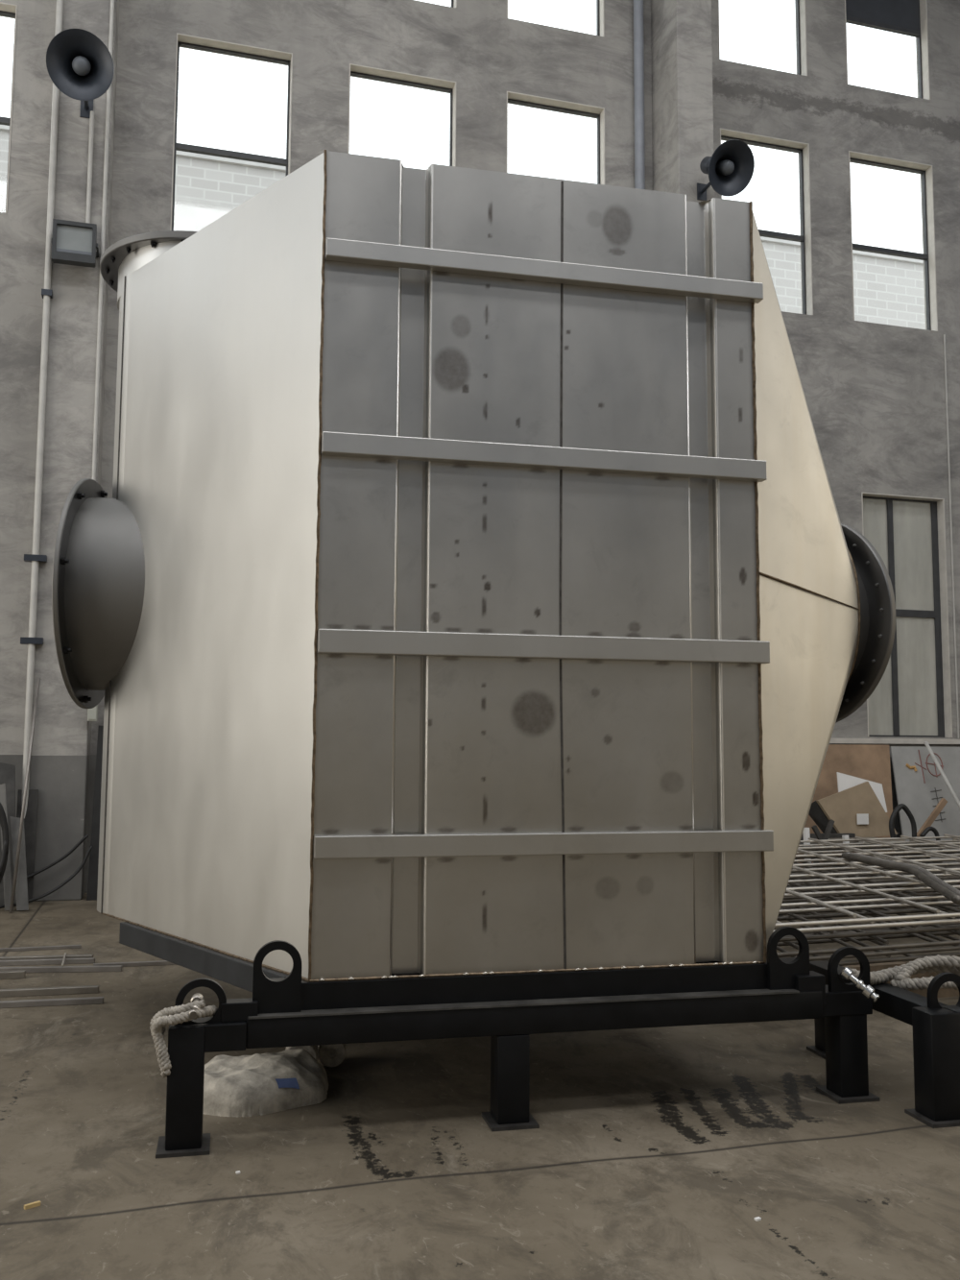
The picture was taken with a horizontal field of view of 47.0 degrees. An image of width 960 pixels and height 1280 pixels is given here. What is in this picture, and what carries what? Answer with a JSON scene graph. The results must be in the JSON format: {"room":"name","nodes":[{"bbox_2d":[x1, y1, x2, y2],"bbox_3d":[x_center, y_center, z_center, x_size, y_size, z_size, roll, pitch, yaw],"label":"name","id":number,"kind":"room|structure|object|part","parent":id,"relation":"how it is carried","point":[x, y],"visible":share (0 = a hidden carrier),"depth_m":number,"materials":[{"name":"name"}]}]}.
{"room":"factory workshop","nodes":[
{"label":"factory workshop","id":0,"kind":"room"},
{"bbox_2d":[0,893,959,1279],"bbox_3d":[0.722,1.531,0.213,23.600,0.001,24.282,2,-6,-16],"label":"floor","id":1,"kind":"structure","parent":0,"point":[655,1153],"depth_m":3.99,"materials":[{"name":"concrete"}]},
{"bbox_2d":[0,783,12,910],"bbox_3d":[-4.275,1.854,9.940,0.310,1.114,0.069,-4,-7,40],"label":"strip","id":2,"kind":"object","parent":1,"relation":"on","point":[7,879],"visible":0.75,"depth_m":9.88,"materials":[{"name":"grey metal"}]},
{"bbox_2d":[0,762,16,906],"bbox_3d":[-4.500,1.753,10.160,0.510,1.354,0.260,2,-6,-16],"label":"steel plate","id":3,"kind":"object","parent":1,"relation":"on","point":[7,771],"visible":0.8,"depth_m":10.28,"materials":[{"name":"grey metal"}]},
{"bbox_2d":[0,802,8,883],"bbox_3d":[-4.291,1.792,9.621,0.343,0.879,0.142,2,-6,-16],"label":"coil","id":4,"kind":"object","parent":3,"relation":"hanging from","point":[3,819],"visible":1,"depth_m":9.64,"materials":[{"name":"black rubber"}]},
{"bbox_2d":[0,969,25,979],"bbox_3d":[-3.387,2.119,6.915,1.000,0.044,0.044,2,-6,-16],"label":"bar","id":5,"kind":"object","parent":1,"relation":"on","point":[4,975],"visible":1,"depth_m":7.01,"materials":[{"name":"grey metal"}]},
{"bbox_2d":[9,816,28,910],"bbox_3d":[-4.151,2.007,9.956,0.104,0.816,0.346,5,-7,-40],"label":"strip","id":6,"kind":"object","parent":1,"relation":"on","point":[21,887],"visible":0.93,"depth_m":9.93,"materials":[{"name":"grey metal"}]},
{"bbox_2d":[9,677,40,912],"bbox_3d":[-4.152,1.376,10.086,0.028,2.098,0.632,1,-5,-8],"label":"rod","id":7,"kind":"object","parent":1,"relation":"on","point":[38,679],"visible":1,"depth_m":10.05,"materials":[{"name":"metal"}]},
{"bbox_2d":[16,789,38,902],"bbox_3d":[-4.263,1.928,10.348,0.180,1.042,0.120,2,-6,-16],"label":"steel plate","id":8,"kind":"object","parent":1,"relation":"on","point":[31,817],"visible":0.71,"depth_m":10.37,"materials":[{"name":"grey metal"}]},
{"bbox_2d":[24,1200,40,1209],"bbox_3d":[-1.450,1.830,3.576,0.050,0.012,0.012,6,-8,-44],"label":"stub","id":9,"kind":"object","parent":1,"relation":"on","point":[36,1203],"visible":1,"depth_m":3.57,"materials":[{"name":"beige wood"}]},
{"bbox_2d":[0,944,81,952],"bbox_3d":[-3.571,2.218,7.872,1.374,0.024,0.024,2,-6,-17],"label":"bar","id":10,"kind":"object","parent":1,"relation":"on","point":[63,946],"visible":1,"depth_m":7.98,"materials":[{"name":"grey metal"}]},
{"bbox_2d":[0,845,93,908],"bbox_3d":[-4.199,2.160,9.997,1.396,0.519,0.136,5,-7,-38],"label":"cable","id":11,"kind":"object","parent":1,"relation":"on","point":[70,878],"visible":0.88,"depth_m":10.28,"materials":[{"name":"rubber"}]},
{"bbox_2d":[0,954,94,960],"bbox_3d":[-3.402,2.173,7.481,1.492,0.042,0.042,1,-5,-10],"label":"bar","id":12,"kind":"object","parent":1,"relation":"on","point":[61,955],"visible":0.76,"depth_m":7.54,"materials":[{"name":"grey metal"}]},
{"bbox_2d":[0,957,95,966],"bbox_3d":[-3.369,2.169,7.396,1.506,0.034,0.034,1,-5,-11],"label":"bar","id":13,"kind":"object","parent":1,"relation":"on","point":[52,961],"visible":0.88,"depth_m":7.46,"materials":[{"name":"grey metal"}]},
{"bbox_2d":[0,985,99,997],"bbox_3d":[-3.062,2.080,6.469,1.579,0.040,0.040,2,-6,-13],"label":"bar","id":14,"kind":"object","parent":1,"relation":"on","point":[88,989],"visible":1,"depth_m":6.57,"materials":[{"name":"grey metal"}]},
{"bbox_2d":[0,996,103,1008],"bbox_3d":[-2.964,2.058,6.199,1.621,0.034,0.034,2,-6,-13],"label":"bar","id":15,"kind":"object","parent":1,"relation":"on","point":[92,1000],"visible":1,"depth_m":6.30,"materials":[{"name":"grey metal"}]},
{"bbox_2d":[26,834,88,878],"bbox_3d":[-4.295,2.117,10.160,1.294,0.612,0.123,4,-6,-31],"label":"cable","id":16,"kind":"object","parent":1,"relation":"on","point":[85,836],"visible":0.71,"depth_m":10.39,"materials":[{"name":"rubber"}]},
{"bbox_2d":[0,965,122,972],"bbox_3d":[-3.210,2.149,7.183,1.714,0.036,0.036,1,-5,-6],"label":"bar","id":17,"kind":"object","parent":1,"relation":"on","point":[98,968],"visible":1,"depth_m":7.22,"materials":[{"name":"grey metal"}]},
{"bbox_2d":[86,725,103,900],"bbox_3d":[-3.634,1.661,10.661,0.243,1.664,0.127,2,-6,-16],"label":"plank","id":18,"kind":"object","parent":1,"relation":"on","point":[92,883],"visible":0.36,"depth_m":10.60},
{"bbox_2d":[93,960,176,966],"bbox_3d":[-2.120,2.187,7.484,0.950,0.028,0.028,2,-6,-14],"label":"bar","id":19,"kind":"object","parent":1,"relation":"on","point":[158,962],"visible":0.3,"depth_m":7.43,"materials":[{"name":"grey metal"}]},
{"bbox_2d":[203,1048,328,1117],"bbox_3d":[-0.961,1.863,4.742,0.658,0.171,0.555,3,-6,-23],"label":"woven sack","id":20,"kind":"object","parent":1,"relation":"on","point":[256,1084],"visible":0.94,"depth_m":4.58,"materials":[{"name":"white fabric"}]},
{"bbox_2d":[285,1045,317,1061],"bbox_3d":[-0.822,1.907,5.083,0.150,0.150,0.160,1,-5,-7],"label":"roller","id":21,"kind":"object","parent":1,"relation":"on","point":[312,1050],"visible":0.11,"depth_m":5.01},
{"bbox_2d":[317,1043,346,1067],"bbox_3d":[-0.698,1.929,5.211,0.130,0.130,0.160,1,-5,-7],"label":"roller","id":22,"kind":"object","parent":1,"relation":"on","point":[329,1055],"visible":0.77,"depth_m":5.13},
{"bbox_2d":[155,946,879,1159],"bbox_3d":[0.032,1.698,5.410,2.958,0.636,2.185,2,-6,-13],"label":"support stand","id":23,"kind":"object","parent":1,"relation":"on","point":[236,1025],"visible":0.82,"depth_m":4.37,"materials":[{"name":"black metal"}]},
{"bbox_3d":[-1.103,1.882,4.112,0.190,0.014,0.190,2,-6,-13],"label":"foot plate","id":24,"kind":"part","parent":23,"relation":"part of","materials":[{"name":"black metal"}]},
{"bbox_3d":[-1.102,1.659,4.133,0.132,0.438,0.132,2,-6,-13],"label":"leg","id":25,"kind":"part","parent":23,"relation":"part of","materials":[{"name":"black metal"}]},
{"bbox_2d":[189,992,203,1018],"bbox_3d":[-1.070,1.377,4.151,0.048,0.061,0.183,1,-5,-9],"label":"shackle","id":26,"kind":"object","parent":23,"relation":"attached to","point":[193,1014],"visible":0.75,"depth_m":4.09,"materials":[{"name":"metal"}]},
{"bbox_2d":[149,999,217,1077],"bbox_3d":[-1.100,1.478,4.107,0.251,0.276,0.123,2,-6,-16],"label":"sling","id":27,"kind":"object","parent":26,"relation":"hanging from","point":[173,1015],"visible":1,"depth_m":4.06,"materials":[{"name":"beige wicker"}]},
{"bbox_3d":[-1.027,1.491,4.175,0.280,0.100,0.130,2,-6,-13],"label":"post","id":28,"kind":"part","parent":23,"relation":"part of","materials":[{"name":"black metal"}]},
{"bbox_2d":[51,149,895,1014],"bbox_3d":[-0.261,-0.333,5.973,3.924,3.847,2.881,2,-6,-13],"label":"vessel","id":29,"kind":"object","parent":23,"relation":"on","point":[470,599],"visible":1,"depth_m":4.74,"materials":[{"name":"silver metal"}]},
{"bbox_3d":[-1.343,-0.374,5.310,0.002,3.571,2.170,5,-7,-39],"label":"panel","id":30,"kind":"part","parent":29,"relation":"part of","materials":[{"name":"beige metal"}]},
{"bbox_3d":[0.153,1.460,5.038,2.345,0.106,1.115,2,-6,-13],"label":"frame","id":31,"kind":"part","parent":29,"relation":"part of","materials":[{"name":"black metal"}]},
{"bbox_3d":[0.281,-0.333,4.703,1.927,3.393,0.055,2,-6,-13],"label":"panel","id":32,"kind":"part","parent":29,"relation":"part of","materials":[{"name":"silver metal"}]},
{"bbox_2d":[752,211,869,946],"bbox_3d":[1.409,-0.248,5.532,0.708,3.393,1.148,2,-6,-16],"label":"outlet","id":33,"kind":"object","parent":29,"relation":"attached to","point":[811,568],"depth_m":4.99,"materials":[{"name":"beige metal"}]},
{"bbox_3d":[0.120,1.742,4.425,0.132,0.340,0.132,2,-6,-13],"label":"leg","id":34,"kind":"part","parent":23,"relation":"part of","materials":[{"name":"black metal"}]},
{"bbox_3d":[0.119,1.917,4.409,0.190,0.014,0.190,2,-6,-13],"label":"foot plate","id":35,"kind":"part","parent":23,"relation":"part of","materials":[{"name":"black metal"}]},
{"bbox_3d":[1.587,1.735,4.786,0.132,0.438,0.132,2,-6,-13],"label":"leg","id":36,"kind":"part","parent":23,"relation":"part of","materials":[{"name":"black metal"}]},
{"bbox_3d":[1.586,1.958,4.765,0.190,0.014,0.190,2,-6,-13],"label":"foot plate","id":37,"kind":"part","parent":23,"relation":"part of","materials":[{"name":"black metal"}]},
{"bbox_3d":[1.553,1.565,4.799,0.250,0.100,0.150,2,-6,-13],"label":"post","id":38,"kind":"part","parent":23,"relation":"part of","materials":[{"name":"black metal"}]},
{"bbox_2d":[840,966,879,1001],"bbox_3d":[1.612,1.461,4.690,0.160,0.134,0.052,-3,-6,28],"label":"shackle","id":39,"kind":"object","parent":23,"relation":"attached to","point":[868,991],"visible":1,"depth_m":4.67,"materials":[{"name":"silver metal"}]},
{"bbox_2d":[803,827,811,863],"bbox_3d":[3.533,2.322,11.914,0.060,0.589,0.089,2,-6,-16],"label":"steel offcut","id":40,"kind":"object","parent":1,"relation":"on","point":[807,835],"visible":0.29,"depth_m":11.93,"materials":[{"name":"white metal"}]},
{"bbox_2d":[811,824,834,862],"bbox_3d":[3.683,2.278,11.627,0.382,0.651,0.045,1,-5,-9],"label":"steel offcut","id":41,"kind":"object","parent":1,"relation":"on","point":[815,829],"visible":0.36,"depth_m":11.61,"materials":[{"name":"grey metal"}]},
{"bbox_2d":[813,819,834,863],"bbox_3d":[3.628,2.272,11.784,0.467,0.699,0.055,4,-6,-34],"label":"steel offcut","id":42,"kind":"object","parent":1,"relation":"on","point":[831,823],"visible":0.36,"depth_m":11.87,"materials":[{"name":"grey metal"}]},
{"bbox_2d":[842,835,849,866],"bbox_3d":[3.938,2.350,11.819,0.070,0.521,0.090,2,-6,-16],"label":"steel offcut","id":43,"kind":"object","parent":1,"relation":"on","point":[843,836],"visible":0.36,"depth_m":11.83,"materials":[{"name":"silver metal"}]},
{"bbox_2d":[796,744,895,868],"bbox_3d":[4.104,2.000,13.178,2.020,1.503,0.250,2,-6,-16],"label":"sheet","id":44,"kind":"object","parent":1,"relation":"on","point":[871,762],"visible":0.21,"depth_m":13.42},
{"bbox_2d":[785,884,959,899],"bbox_3d":[3.264,2.436,10.814,4.600,0.218,0.120,2,-6,-20],"label":"bearer","id":45,"kind":"object","parent":1,"relation":"on","point":[958,884],"visible":0.02,"depth_m":10.94,"materials":[{"name":"brown wood"}]},
{"bbox_2d":[806,960,959,1128],"bbox_3d":[2.535,1.721,5.137,1.780,0.567,1.145,2,-6,-13],"label":"support stand","id":46,"kind":"object","parent":1,"relation":"on","point":[936,1025],"visible":0.77,"depth_m":4.47,"materials":[{"name":"black metal"}]},
{"bbox_3d":[1.736,2.021,5.421,0.190,0.014,0.190,2,-6,-13],"label":"foot plate","id":47,"kind":"part","parent":46,"relation":"part of","materials":[{"name":"black metal"}]},
{"bbox_3d":[1.737,1.858,5.436,0.132,0.318,0.132,2,-6,-13],"label":"leg","id":48,"kind":"part","parent":46,"relation":"part of","materials":[{"name":"black metal"}]},
{"bbox_2d":[847,954,959,990],"bbox_3d":[2.026,1.504,4.990,0.863,0.152,0.221,1,-5,-8],"label":"sling","id":49,"kind":"object","parent":46,"relation":"on","point":[898,976],"visible":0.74,"depth_m":4.99,"materials":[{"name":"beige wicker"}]},
{"bbox_3d":[1.861,1.932,4.474,0.190,0.014,0.190,2,-6,-13],"label":"foot plate","id":50,"kind":"part","parent":46,"relation":"part of","materials":[{"name":"black metal"}]},
{"bbox_3d":[1.863,1.719,4.494,0.136,0.418,0.136,2,-6,-13],"label":"leg","id":51,"kind":"part","parent":46,"relation":"part of","materials":[{"name":"black metal"}]},
{"bbox_2d":[843,960,959,997],"bbox_3d":[3.576,2.077,6.993,4.600,0.218,0.120,2,-6,-20],"label":"bearer","id":52,"kind":"object","parent":1,"relation":"on","point":[942,993],"visible":0.02,"depth_m":6.58,"materials":[{"name":"brown wood"}]},
{"bbox_2d":[766,867,959,961],"bbox_3d":[3.395,2.119,8.928,5.632,0.049,4.817,2,-6,-16],"label":"lattice frame","id":53,"kind":"object","parent":52,"relation":"on","point":[821,919],"visible":0.05,"depth_m":7.70,"materials":[{"name":"grey metal"}]},
{"bbox_2d":[776,861,959,966],"bbox_3d":[3.699,2.089,9.124,5.632,0.049,4.817,2,-6,-16],"label":"lattice frame","id":54,"kind":"object","parent":53,"relation":"on","point":[933,935],"visible":0.05,"depth_m":6.89,"materials":[{"name":"grey metal"}]},
{"bbox_2d":[778,853,959,961],"bbox_3d":[3.487,2.026,9.001,5.632,0.049,4.817,2,-6,-16],"label":"lattice frame","id":55,"kind":"object","parent":54,"relation":"on","point":[955,948],"visible":0.08,"depth_m":6.73,"materials":[{"name":"grey metal"}]},
{"bbox_2d":[776,852,959,957],"bbox_3d":[3.635,1.975,8.977,5.632,0.049,4.817,2,-6,-16],"label":"lattice frame","id":56,"kind":"object","parent":55,"relation":"on","point":[953,942],"visible":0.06,"depth_m":7.46,"materials":[{"name":"grey metal"}]},
{"bbox_2d":[776,844,959,941],"bbox_3d":[3.341,1.928,9.029,5.632,0.049,4.817,2,-6,-16],"label":"lattice frame","id":57,"kind":"object","parent":56,"relation":"on","point":[804,918],"visible":0.12,"depth_m":7.15,"materials":[{"name":"grey metal"}]},
{"bbox_2d":[773,838,959,932],"bbox_3d":[3.589,1.884,9.082,5.632,0.049,4.817,2,-6,-16],"label":"lattice frame","id":58,"kind":"object","parent":57,"relation":"on","point":[925,855],"visible":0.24,"depth_m":8.16,"materials":[{"name":"grey metal"}]},
{"bbox_2d":[774,833,959,927],"bbox_3d":[3.446,1.821,8.953,5.632,0.049,4.817,2,-6,-16],"label":"lattice frame","id":59,"kind":"object","parent":58,"relation":"on","point":[890,898],"visible":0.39,"depth_m":8.23,"materials":[{"name":"grey metal"}]},
{"bbox_2d":[842,852,959,905],"bbox_3d":[3.015,1.635,7.701,0.332,0.051,2.642,0,-5,4],"label":"rope","id":60,"kind":"object","parent":59,"relation":"on","point":[944,888],"visible":1,"depth_m":7.80,"materials":[{"name":"fabric"}]},
{"bbox_2d":[889,803,942,863],"bbox_3d":[4.676,2.231,12.063,0.883,0.877,0.240,2,-6,-16],"label":"coil","id":61,"kind":"object","parent":1,"relation":"on","point":[900,807],"visible":0.32,"depth_m":12.07,"materials":[{"name":"black rubber"}]},
{"bbox_3d":[4.622,1.982,12.070,0.345,0.382,0.056,2,-6,-16],"label":"handle","id":62,"kind":"part","parent":61,"relation":"part of","materials":[{"name":"black rubber"}]},
{"bbox_2d":[890,746,959,862],"bbox_3d":[6.475,2.095,13.830,2.860,1.503,0.270,2,-6,-16],"label":"sheet","id":63,"kind":"object","parent":1,"relation":"on","point":[920,785],"visible":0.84,"depth_m":13.61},
{"bbox_2d":[909,797,947,844],"bbox_3d":[4.868,2.233,12.321,0.840,0.923,0.040,2,-6,-16],"label":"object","id":64,"kind":"object","parent":1,"relation":"on","point":[943,802],"visible":0.36,"depth_m":12.39,"materials":[{"name":"brown wood"}]},
{"bbox_2d":[923,741,959,808],"bbox_3d":[5.803,2.005,13.348,0.773,1.558,0.044,-3,-6,29],"label":"leaning pole","id":65,"kind":"object","parent":1,"relation":"on","point":[927,744],"visible":1,"depth_m":13.46,"materials":[{"name":"silver metal"}]},
{"bbox_3d":[4.090,2.491,12.476,1.320,0.430,0.660,2,-6,-16],"label":"rack","id":66,"kind":"object","parent":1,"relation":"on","visible":0},
{"bbox_2d":[800,833,855,840],"bbox_3d":[3.860,2.223,12.414,0.750,0.090,0.080,2,-6,-12],"label":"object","id":67,"kind":"object","parent":66,"relation":"on","point":[812,835],"visible":0.27,"depth_m":12.40,"materials":[{"name":"black metal"}]},
{"bbox_2d":[810,837,878,844],"bbox_3d":[4.040,2.235,12.316,0.900,0.050,0.100,2,-6,-19],"label":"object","id":68,"kind":"object","parent":66,"relation":"on","point":[837,837],"visible":0.34,"depth_m":12.26,"materials":[{"name":"grey metal"}]},
{"bbox_2d":[808,781,897,837],"bbox_3d":[4.268,1.958,12.659,1.101,0.668,0.197,1,-5,-6],"label":"cardboard box","id":69,"kind":"object","parent":66,"relation":"on","point":[857,809],"visible":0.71,"depth_m":12.62,"materials":[{"name":"cardboard"}]},
{"bbox_2d":[836,772,887,812],"bbox_3d":[4.422,1.787,12.817,0.620,0.503,0.110,2,-6,-16],"label":"board","id":70,"kind":"object","parent":69,"relation":"on","point":[844,782],"visible":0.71,"depth_m":12.84,"materials":[{"name":"white paper"}]},
{"bbox_2d":[0,0,959,893],"bbox_3d":[-2.502,-4.185,12.206,24.200,13.600,0.240,2,-6,-16],"label":"wall","id":71,"kind":"structure","parent":0,"point":[875,394],"depth_m":13.18,"materials":[{"name":"paint"}]},
{"bbox_2d":[0,1,17,213],"bbox_3d":[-5.510,-5.561,11.430,1.258,2.280,0.176,2,-6,-16],"label":"window","id":72,"kind":"structure","parent":71,"relation":"in","point":[6,10],"depth_m":11.60,"materials":[{"name":"paint"}]},
{"bbox_2d":[20,0,63,818],"bbox_3d":[-4.269,-4.310,10.988,0.200,13.600,0.110,2,-6,-16],"label":"conduit pipe","id":73,"kind":"object","parent":71,"relation":"attached to","point":[35,558],"visible":0.81,"depth_m":10.73,"materials":[{"name":"metal"}]},
{"bbox_2d":[28,0,119,901],"bbox_3d":[-4.109,-4.275,11.350,0.562,13.600,0.572,2,-6,-16],"label":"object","id":74,"kind":"structure","parent":71,"relation":"attached to","point":[60,766],"depth_m":10.87,"materials":[{"name":"paint"}]},
{"bbox_2d":[51,218,99,267],"bbox_3d":[-3.996,-3.884,10.912,0.430,0.400,0.260,2,-6,-16],"label":"floodlight","id":75,"kind":"object","parent":71,"relation":"attached to","point":[73,243],"visible":1,"depth_m":10.81,"materials":[{"name":"grey metal"}]},
{"bbox_2d":[46,28,114,118],"bbox_3d":[-3.865,-5.432,10.737,0.608,0.607,0.942,2,-6,-16],"label":"loudspeaker","id":76,"kind":"object","parent":71,"relation":"attached to","point":[79,63],"visible":1,"depth_m":10.48,"materials":[{"name":"metal"}]},
{"bbox_2d":[85,110,94,223],"bbox_3d":[-3.929,-4.713,11.118,0.042,1.270,0.042,2,-6,-16],"label":"conduit pipe","id":77,"kind":"object","parent":71,"relation":"attached to","point":[91,119],"visible":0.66,"depth_m":11.11,"materials":[{"name":"grey metal"}]},
{"bbox_2d":[87,704,97,721],"bbox_3d":[-3.736,0.624,10.657,0.090,0.320,0.090,2,-6,-16],"label":"switch box","id":78,"kind":"object","parent":71,"relation":"attached to","point":[92,713],"visible":0.45,"depth_m":10.61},
{"bbox_2d":[91,0,114,481],"bbox_3d":[-3.783,-5.280,11.217,0.039,11.620,0.039,2,-6,-16],"label":"conduit pipe","id":79,"kind":"object","parent":71,"relation":"attached to","point":[111,13],"visible":0.48,"depth_m":11.07,"materials":[{"name":"metal"}]},
{"bbox_2d":[169,32,292,230],"bbox_3d":[-2.739,-5.471,12.218,1.259,2.280,0.176,2,-6,-16],"label":"window","id":80,"kind":"structure","parent":71,"relation":"in","point":[183,40],"depth_m":12.28,"materials":[{"name":"paint"}]},
{"bbox_2d":[347,63,456,166],"bbox_3d":[-0.913,-5.412,12.737,1.261,2.280,0.176,2,-6,-16],"label":"window","id":81,"kind":"structure","parent":71,"relation":"in","point":[355,70],"depth_m":12.88,"materials":[{"name":"paint"}]},
{"bbox_2d":[450,0,457,8],"bbox_3d":[-0.895,-8.598,13.038,1.261,2.280,0.176,2,-6,-16],"label":"window","id":82,"kind":"structure","parent":71,"relation":"in","point":[453,3],"depth_m":13.14,"materials":[{"name":"paint"}]},
{"bbox_2d":[507,91,604,184],"bbox_3d":[0.889,-5.354,13.249,1.249,2.280,0.176,2,-6,-16],"label":"window","id":83,"kind":"structure","parent":71,"relation":"in","point":[598,112],"depth_m":13.40,"materials":[{"name":"paint"}]},
{"bbox_2d":[507,0,604,36],"bbox_3d":[0.907,-8.540,13.550,1.249,2.280,0.176,2,-6,-16],"label":"window","id":84,"kind":"structure","parent":71,"relation":"in","point":[600,16],"depth_m":13.64,"materials":[{"name":"paint"}]},
{"bbox_3d":[0.889,-8.528,13.610,1.225,2.268,0.050,2,-6,-16],"label":"frame","id":85,"kind":"part","parent":84,"relation":"part of","materials":[{"name":"grey metal"}]},
{"bbox_2d":[633,0,645,189],"bbox_3d":[1.934,-4.060,13.271,0.120,13.600,0.120,2,-6,-16],"label":"drain pipe","id":86,"kind":"object","parent":71,"relation":"attached to","point":[639,42],"visible":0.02,"depth_m":13.47,"materials":[{"name":"grey metal"}]},
{"bbox_2d":[651,0,714,202],"bbox_3d":[2.425,-4.071,13.127,0.462,13.600,0.727,2,-6,-16],"label":"pillar","id":87,"kind":"structure","parent":71,"relation":"attached to","point":[681,30],"depth_m":13.05,"materials":[{"name":"paint"}]},
{"bbox_2d":[697,139,754,200],"bbox_3d":[2.735,-5.275,12.534,0.583,0.596,0.794,2,-6,-16],"label":"loudspeaker","id":88,"kind":"object","parent":71,"relation":"attached to","point":[730,169],"visible":1,"depth_m":12.39,"materials":[{"name":"metal"}]},
{"bbox_2d":[718,0,807,75],"bbox_3d":[3.613,-8.452,14.319,1.270,2.280,0.176,2,-6,-16],"label":"window","id":89,"kind":"structure","parent":71,"relation":"in","point":[801,16],"depth_m":14.43,"materials":[{"name":"paint"}]},
{"bbox_3d":[3.595,-8.440,14.379,1.246,2.268,0.050,2,-6,-16],"label":"frame","id":90,"kind":"part","parent":89,"relation":"part of","materials":[{"name":"grey metal"}]},
{"bbox_2d":[720,127,813,314],"bbox_3d":[3.595,-5.266,14.019,1.270,2.280,0.176,2,-6,-16],"label":"window","id":91,"kind":"structure","parent":71,"relation":"in","point":[803,149],"depth_m":14.17,"materials":[{"name":"paint"}]},
{"bbox_2d":[845,0,930,99],"bbox_3d":[5.408,-8.394,14.830,1.278,2.280,0.176,2,-6,-16],"label":"window","id":92,"kind":"structure","parent":71,"relation":"in","point":[907,17],"depth_m":14.92,"materials":[{"name":"paint"}]},
{"bbox_3d":[5.396,-8.895,14.928,1.210,1.196,0.030,2,-6,-16],"label":"blank panel","id":93,"kind":"part","parent":92,"relation":"part of","materials":[{"name":"black"}]},
{"bbox_3d":[5.390,-8.382,14.889,1.254,2.268,0.050,2,-6,-16],"label":"frame","id":94,"kind":"part","parent":92,"relation":"part of","materials":[{"name":"grey metal"}]},
{"bbox_2d":[848,150,938,331],"bbox_3d":[5.390,-5.208,14.529,1.278,2.280,0.176,2,-6,-16],"label":"window","id":95,"kind":"structure","parent":71,"relation":"in","point":[929,257],"depth_m":14.66,"materials":[{"name":"paint"}]},
{"bbox_2d":[829,738,959,744],"bbox_3d":[5.631,1.274,13.890,4.500,0.065,0.060,2,-6,-16],"label":"trim","id":96,"kind":"structure","parent":71,"relation":"attached to","point":[833,740],"depth_m":13.74,"materials":[{"name":"paint"}]},
{"bbox_2d":[861,492,952,737],"bbox_3d":[5.388,-0.309,14.074,1.235,3.080,0.176,2,-6,-16],"label":"window","id":97,"kind":"structure","parent":71,"relation":"in","point":[912,698],"depth_m":14.17,"materials":[{"name":"glass"}]},
{"bbox_3d":[5.020,-0.309,14.033,0.436,3.024,0.008,2,-6,-16],"label":"pane","id":98,"kind":"part","parent":97,"relation":"part of","materials":[{"name":"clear glass"}]},
{"bbox_3d":[5.589,-1.089,14.268,0.598,1.421,0.008,2,-6,-16],"label":"pane","id":99,"kind":"part","parent":97,"relation":"part of","materials":[{"name":"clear glass"}]},
{"bbox_3d":[5.580,0.461,14.122,0.598,1.513,0.008,2,-6,-16],"label":"pane","id":100,"kind":"part","parent":97,"relation":"part of","materials":[{"name":"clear glass"}]},
{"bbox_2d":[943,334,959,738],"bbox_3d":[6.096,-1.386,14.279,0.023,5.290,0.023,2,-6,-16],"label":"cable","id":101,"kind":"object","parent":71,"relation":"attached to","point":[944,334],"visible":1,"depth_m":14.27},
{"label":"outside","id":102,"kind":"structure","parent":0,"visible":0},
{"bbox_3d":[-0.312,5.068,37.108,140.000,0.080,47.878,2,-6,-16],"label":"ground","id":103,"kind":"structure","parent":102,"visible":0},
{"bbox_2d":[0,124,925,329],"bbox_3d":[4.152,-3.887,37.059,72.200,17.750,8.220,2,-6,-16],"label":"brick building","id":104,"kind":"structure","parent":103,"relation":"on","point":[887,289],"depth_m":35.11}
]}

